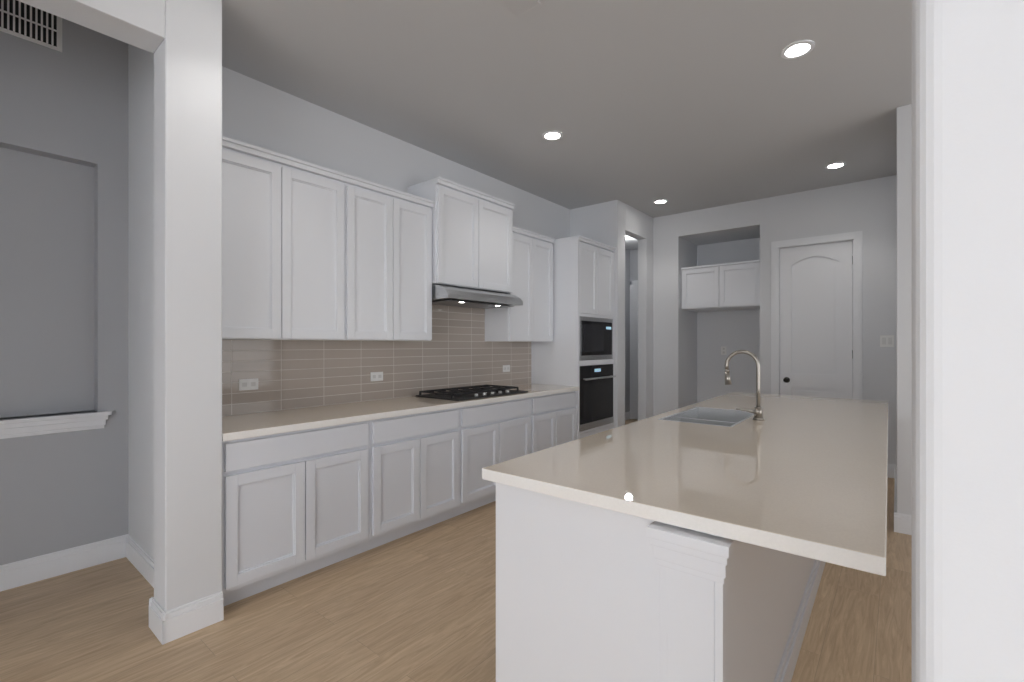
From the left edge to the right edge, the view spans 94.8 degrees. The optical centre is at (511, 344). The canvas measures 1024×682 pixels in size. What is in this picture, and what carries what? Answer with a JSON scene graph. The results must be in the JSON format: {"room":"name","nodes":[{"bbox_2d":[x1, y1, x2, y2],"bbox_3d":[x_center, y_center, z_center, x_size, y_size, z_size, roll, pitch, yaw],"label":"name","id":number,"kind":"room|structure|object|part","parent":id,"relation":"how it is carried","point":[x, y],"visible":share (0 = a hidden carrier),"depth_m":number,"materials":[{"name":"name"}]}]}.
{"room":"kitchen","nodes":[
{"label":"kitchen","id":0,"kind":"room"},
{"bbox_2d":[0,0,127,564],"bbox_3d":[-3.083,-0.395,2.369,0.147,3.500,1.800,0,0,39],"label":"wall","id":1,"kind":"structure","parent":0,"point":[64,231],"depth_m":2.82,"materials":[{"name":"grey paint"}]},
{"bbox_2d":[0,0,61,51],"bbox_3d":[-2.903,-1.835,2.473,0.014,0.220,0.790,0,0,39],"label":"air vent","id":2,"kind":"object","parent":1,"relation":"in","point":[52,29],"visible":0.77,"depth_m":2.69,"materials":[{"name":"white plastic"}]},
{"bbox_2d":[0,410,111,438],"bbox_3d":[-2.866,0.468,2.572,0.145,0.105,1.030,0,0,39],"label":"trim","id":3,"kind":"structure","parent":1,"relation":"attached to","point":[38,425],"depth_m":2.73,"materials":[{"name":"white paint"}]},
{"bbox_2d":[0,411,911,644],"bbox_3d":[1.216,1.285,1.912,7.100,0.140,11.500,0,0,39],"label":"baseboard","id":4,"kind":"structure","parent":1,"relation":"attached to","point":[165,627],"depth_m":2.68,"materials":[{"name":"white paint"}]},
{"bbox_2d":[18,0,221,610],"bbox_3d":[-2.070,-0.395,1.691,0.185,3.500,1.795,0,0,39],"label":"wall","id":5,"kind":"structure","parent":0,"point":[188,310],"depth_m":2.21,"materials":[{"name":"white paint"}]},
{"bbox_2d":[128,44,153,558],"bbox_3d":[-2.072,-0.395,2.778,1.195,3.500,0.115,0,0,39],"label":"wall","id":6,"kind":"structure","parent":0,"point":[141,297],"depth_m":2.83,"materials":[{"name":"white paint"}]},
{"bbox_2d":[222,66,569,238],"bbox_3d":[-0.647,-0.180,4.403,0.140,3.070,4.205,0,0,39],"label":"wall","id":7,"kind":"structure","parent":0,"point":[261,115],"depth_m":3.55,"materials":[{"name":"white paint"}]},
{"bbox_2d":[222,136,347,339],"bbox_3d":[-1.515,-0.589,2.954,0.350,1.115,0.859,0,0,39],"label":"upper cabinet","id":8,"kind":"object","parent":7,"relation":"attached to","point":[282,247],"visible":0.71,"depth_m":2.85,"materials":[{"name":"white paint"}]},
{"bbox_2d":[222,304,530,415],"bbox_3d":[-0.852,-0.025,4.035,0.008,0.932,3.371,0,0,39],"label":"tile backsplash","id":9,"kind":"structure","parent":7,"relation":"attached to","point":[457,350],"depth_m":3.69,"materials":[{"name":"beige tile"}]},
{"bbox_2d":[239,378,257,390],"bbox_3d":[-1.681,0.255,3.010,0.006,0.072,0.115,0,0,39],"label":"electrical outlet","id":10,"kind":"object","parent":9,"relation":"attached to","point":[248,384],"visible":1,"depth_m":3.01,"materials":[{"name":"white plastic"}]},
{"bbox_2d":[371,372,382,380],"bbox_3d":[-1.075,0.255,3.750,0.006,0.072,0.115,0,0,39],"label":"electrical outlet","id":11,"kind":"object","parent":9,"relation":"attached to","point":[376,376],"visible":1,"depth_m":3.75,"materials":[{"name":"white plastic"}]},
{"bbox_2d":[503,365,509,371],"bbox_3d":[-0.059,0.255,4.992,0.006,0.072,0.115,0,0,39],"label":"electrical outlet","id":12,"kind":"object","parent":9,"relation":"attached to","point":[506,368],"visible":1,"depth_m":4.99,"materials":[{"name":"white plastic"}]},
{"bbox_2d":[344,175,434,340],"bbox_3d":[-0.998,-0.589,3.585,0.350,1.115,0.772,0,0,39],"label":"upper cabinet","id":13,"kind":"object","parent":7,"relation":"attached to","point":[387,263],"visible":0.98,"depth_m":3.44,"materials":[{"name":"white paint"}]},
{"bbox_2d":[408,177,514,293],"bbox_3d":[-0.429,-0.913,4.241,0.400,0.845,0.956,0,0,39],"label":"upper cabinet","id":14,"kind":"object","parent":7,"relation":"attached to","point":[471,238],"visible":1,"depth_m":4.05,"materials":[{"name":"white paint"}]},
{"bbox_2d":[432,284,522,308],"bbox_3d":[-0.388,-0.421,4.207,0.490,0.138,0.952,0,0,39],"label":"range hood","id":15,"kind":"object","parent":14,"relation":"attached to","point":[456,296],"visible":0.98,"depth_m":4.01,"materials":[{"name":"silver metal"}]},
{"bbox_2d":[485,225,554,341],"bbox_3d":[0.096,-0.589,4.922,0.350,1.115,0.755,0,0,39],"label":"upper cabinet","id":16,"kind":"object","parent":7,"relation":"attached to","point":[530,319],"visible":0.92,"depth_m":4.78,"materials":[{"name":"white paint"}]},
{"bbox_2d":[0,419,911,681],"bbox_3d":[0.854,1.380,2.338,8.400,0.050,11.900,0,0,39],"label":"floor","id":17,"kind":"structure","parent":0,"point":[419,606],"depth_m":2.27,"materials":[{"name":"brown wood"}]},
{"bbox_2d":[222,421,368,605],"bbox_3d":[-1.411,0.918,2.869,0.619,0.874,0.858,0,0,39],"label":"base cabinet","id":18,"kind":"object","parent":17,"relation":"on","point":[295,504],"visible":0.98,"depth_m":2.62,"materials":[{"name":"white paint"}]},
{"bbox_2d":[362,408,458,551],"bbox_3d":[-0.885,0.918,3.511,0.619,0.874,0.800,0,0,39],"label":"base cabinet","id":19,"kind":"object","parent":17,"relation":"on","point":[413,473],"visible":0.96,"depth_m":3.27,"materials":[{"name":"white paint"}]},
{"bbox_2d":[452,398,530,517],"bbox_3d":[-0.343,0.918,4.173,0.619,0.874,0.909,0,0,39],"label":"base cabinet","id":20,"kind":"object","parent":17,"relation":"on","point":[490,434],"visible":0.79,"depth_m":3.87,"materials":[{"name":"white paint"}]},
{"bbox_2d":[222,383,578,441],"bbox_3d":[-0.608,0.461,3.834,0.638,0.040,3.370,0,0,39],"label":"countertop","id":21,"kind":"structure","parent":20,"relation":"on","point":[243,426],"depth_m":3.06,"materials":[{"name":"stone"}]},
{"bbox_2d":[416,384,527,400],"bbox_3d":[-0.334,0.417,4.163,0.520,0.046,0.890,0,0,39],"label":"gas cooktop","id":22,"kind":"object","parent":21,"relation":"in","point":[475,392],"visible":1,"depth_m":4.03,"materials":[{"name":"black metal"}]},
{"bbox_2d":[530,391,576,452],"bbox_3d":[0.199,0.918,4.835,0.619,0.874,0.800,0,0,39],"label":"base cabinet","id":23,"kind":"object","parent":17,"relation":"on","point":[553,420],"visible":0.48,"depth_m":4.60,"materials":[{"name":"white paint"}]},
{"bbox_2d":[531,235,615,438],"bbox_3d":[0.740,0.104,5.447,0.681,2.501,0.827,0,0,39],"label":"tall cabinet","id":24,"kind":"object","parent":17,"relation":"on","point":[578,350],"visible":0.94,"depth_m":5.14,"materials":[{"name":"white paint"}]},
{"bbox_2d":[578,316,612,360],"bbox_3d":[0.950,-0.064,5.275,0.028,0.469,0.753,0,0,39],"label":"microwave","id":25,"kind":"object","parent":24,"relation":"in","point":[595,333],"depth_m":5.23,"materials":[{"name":"grey"}]},
{"bbox_2d":[578,364,615,431],"bbox_3d":[0.971,0.575,5.258,0.083,0.688,0.753,0,0,39],"label":"wall oven","id":26,"kind":"object","parent":24,"relation":"in","point":[595,381],"depth_m":5.23,"materials":[{"name":"black"}]},
{"bbox_2d":[482,474,825,681],"bbox_3d":[1.291,0.918,2.747,0.813,0.874,3.468,0,0,39],"label":"kitchen island","id":27,"kind":"object","parent":17,"relation":"on","point":[705,540],"depth_m":1.43,"materials":[{"name":"white paint"}]},
{"bbox_2d":[482,394,887,575],"bbox_3d":[1.414,0.461,2.677,1.130,0.040,3.460,0,0,39],"label":"island countertop","id":28,"kind":"structure","parent":27,"relation":"on","point":[807,479],"depth_m":1.61,"materials":[{"name":"beige stone"}]},
{"bbox_2d":[662,406,753,425],"bbox_3d":[1.238,0.558,2.921,0.408,0.237,0.718,0,0,39],"label":"sink","id":29,"kind":"object","parent":28,"relation":"in","point":[712,415],"depth_m":3.16,"materials":[{"name":"silver metal"}]},
{"bbox_2d":[722,350,765,417],"bbox_3d":[1.362,0.237,2.786,0.217,0.408,0.135,0,0,39],"label":"faucet","id":30,"kind":"object","parent":28,"relation":"on","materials":[{"name":"silver metal"}]},
{"bbox_2d":[222,0,911,249],"bbox_3d":[0.854,-1.755,2.338,8.400,0.080,11.900,0,0,39],"label":"ceiling","id":31,"kind":"structure","parent":0,"point":[681,106],"depth_m":3.11,"materials":[{"name":"grey paint"}]},
{"bbox_2d":[542,131,562,140],"bbox_3d":[0.332,-1.712,3.863,0.170,0.006,0.170,0,0,39],"label":"recessed light","id":32,"kind":"object","parent":31,"relation":"in","point":[552,135],"visible":1,"depth_m":3.86,"materials":[{"name":"white paint"}]},
{"bbox_2d":[653,199,667,203],"bbox_3d":[1.781,-1.712,5.650,0.170,0.006,0.170,0,0,39],"label":"recessed light","id":33,"kind":"object","parent":31,"relation":"in","point":[661,201],"visible":1,"depth_m":5.64,"materials":[{"name":"white paint"}]},
{"bbox_2d":[781,40,814,58],"bbox_3d":[1.660,-1.712,2.738,0.170,0.006,0.170,0,0,39],"label":"recessed light","id":34,"kind":"object","parent":31,"relation":"in","point":[798,49],"visible":1,"depth_m":2.73,"materials":[{"name":"white paint"}]},
{"bbox_2d":[825,162,845,168],"bbox_3d":[3.096,-1.712,4.509,0.170,0.006,0.170,0,0,39],"label":"recessed light","id":35,"kind":"object","parent":31,"relation":"in","point":[835,165],"visible":0.96,"depth_m":4.50,"materials":[{"name":"white paint"}]},
{"bbox_2d":[570,200,624,427],"bbox_3d":[1.003,-0.180,5.899,0.800,3.070,0.200,0,0,39],"label":"wall","id":36,"kind":"structure","parent":0,"point":[604,222],"depth_m":5.64,"materials":[{"name":"white paint"}]},
{"bbox_2d":[625,249,629,411],"bbox_3d":[1.286,-0.180,7.618,0.120,3.070,2.820,0,0,39],"label":"wall","id":37,"kind":"structure","parent":0,"point":[627,330],"depth_m":8.50,"materials":[{"name":"grey paint"}]},
{"bbox_2d":[630,249,637,419],"bbox_3d":[2.609,-0.180,8.280,1.090,3.070,0.120,0,0,39],"label":"wall","id":38,"kind":"structure","parent":0,"point":[633,265],"depth_m":8.53,"materials":[{"name":"grey paint"}]},
{"bbox_2d":[630,280,637,418],"bbox_3d":[2.479,0.100,8.282,0.875,2.510,0.040,0,0,39],"label":"hall door","id":39,"kind":"structure","parent":38,"relation":"in","point":[634,349],"depth_m":8.50,"materials":[{"name":"white paint"}]},
{"bbox_2d":[625,203,645,239],"bbox_3d":[1.526,-1.555,6.001,0.120,0.320,0.620,0,0,39],"label":"wall","id":40,"kind":"structure","parent":0,"point":[635,223],"depth_m":5.97,"materials":[{"name":"white paint"}]},
{"bbox_2d":[638,215,652,420],"bbox_3d":[1.795,-0.180,6.330,0.120,3.070,0.230,0,0,39],"label":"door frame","id":41,"kind":"structure","parent":40,"relation":"attached to","point":[645,328],"depth_m":6.25,"materials":[{"name":"white paint"}]},
{"bbox_2d":[682,227,759,406],"bbox_3d":[2.864,-0.180,6.243,1.203,3.070,0.750,0,0,39],"label":"wall","id":42,"kind":"structure","parent":0,"point":[707,335],"depth_m":6.47,"materials":[{"name":"white paint"}]},
{"bbox_2d":[681,260,759,311],"bbox_3d":[2.808,-0.740,6.176,0.957,0.550,0.645,0,0,39],"label":"upper cabinet","id":43,"kind":"object","parent":42,"relation":"attached to","point":[725,286],"visible":0.96,"depth_m":5.92,"materials":[{"name":"white paint"}]},
{"bbox_2d":[721,346,726,354],"bbox_3d":[2.929,0.085,6.515,0.072,0.115,0.006,0,0,39],"label":"outlet","id":44,"kind":"object","parent":42,"relation":"attached to","point":[723,350],"visible":1,"depth_m":6.51,"materials":[{"name":"white plastic"}]},
{"bbox_2d":[653,175,896,464],"bbox_3d":[2.941,-0.180,5.618,2.555,3.070,0.120,0,0,39],"label":"wall","id":45,"kind":"structure","parent":0,"point":[868,208],"depth_m":5.31,"materials":[{"name":"white paint"}]},
{"bbox_2d":[780,240,852,398],"bbox_3d":[3.337,0.119,5.198,0.680,2.448,0.117,0,0,39],"label":"pantry door","id":46,"kind":"structure","parent":45,"relation":"in","point":[816,316],"depth_m":5.20,"materials":[{"name":"white paint"}]},
{"bbox_3d":[3.117,0.405,5.356,0.064,0.064,0.082,0,0,39],"label":"knob","id":47,"kind":"part","parent":46,"relation":"part of","materials":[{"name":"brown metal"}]},
{"bbox_2d":[771,231,862,399],"bbox_3d":[3.376,0.082,5.246,0.852,2.546,0.144,0,0,39],"label":"door frame","id":48,"kind":"structure","parent":45,"relation":"attached to","point":[856,237],"depth_m":5.07,"materials":[{"name":"white paint"}]},
{"bbox_2d":[880,335,893,346],"bbox_3d":[3.828,-0.035,4.808,0.115,0.120,0.008,0,0,39],"label":"light switch","id":49,"kind":"object","parent":45,"relation":"attached to","point":[886,340],"visible":1,"depth_m":4.81,"materials":[{"name":"white plastic"}]},
{"bbox_2d":[897,104,911,514],"bbox_3d":[4.877,-0.180,3.374,3.285,3.070,2.600,0,0,39],"label":"wall","id":50,"kind":"structure","parent":0,"point":[904,309],"depth_m":3.38,"materials":[{"name":"white paint"}]},
{"bbox_2d":[912,0,1023,681],"bbox_3d":[1.670,-0.180,-0.559,3.268,3.070,0.150,0,0,39],"label":"wall","id":51,"kind":"structure","parent":0,"point":[967,340],"depth_m":0.40,"materials":[{"name":"white paint"}]}
]}

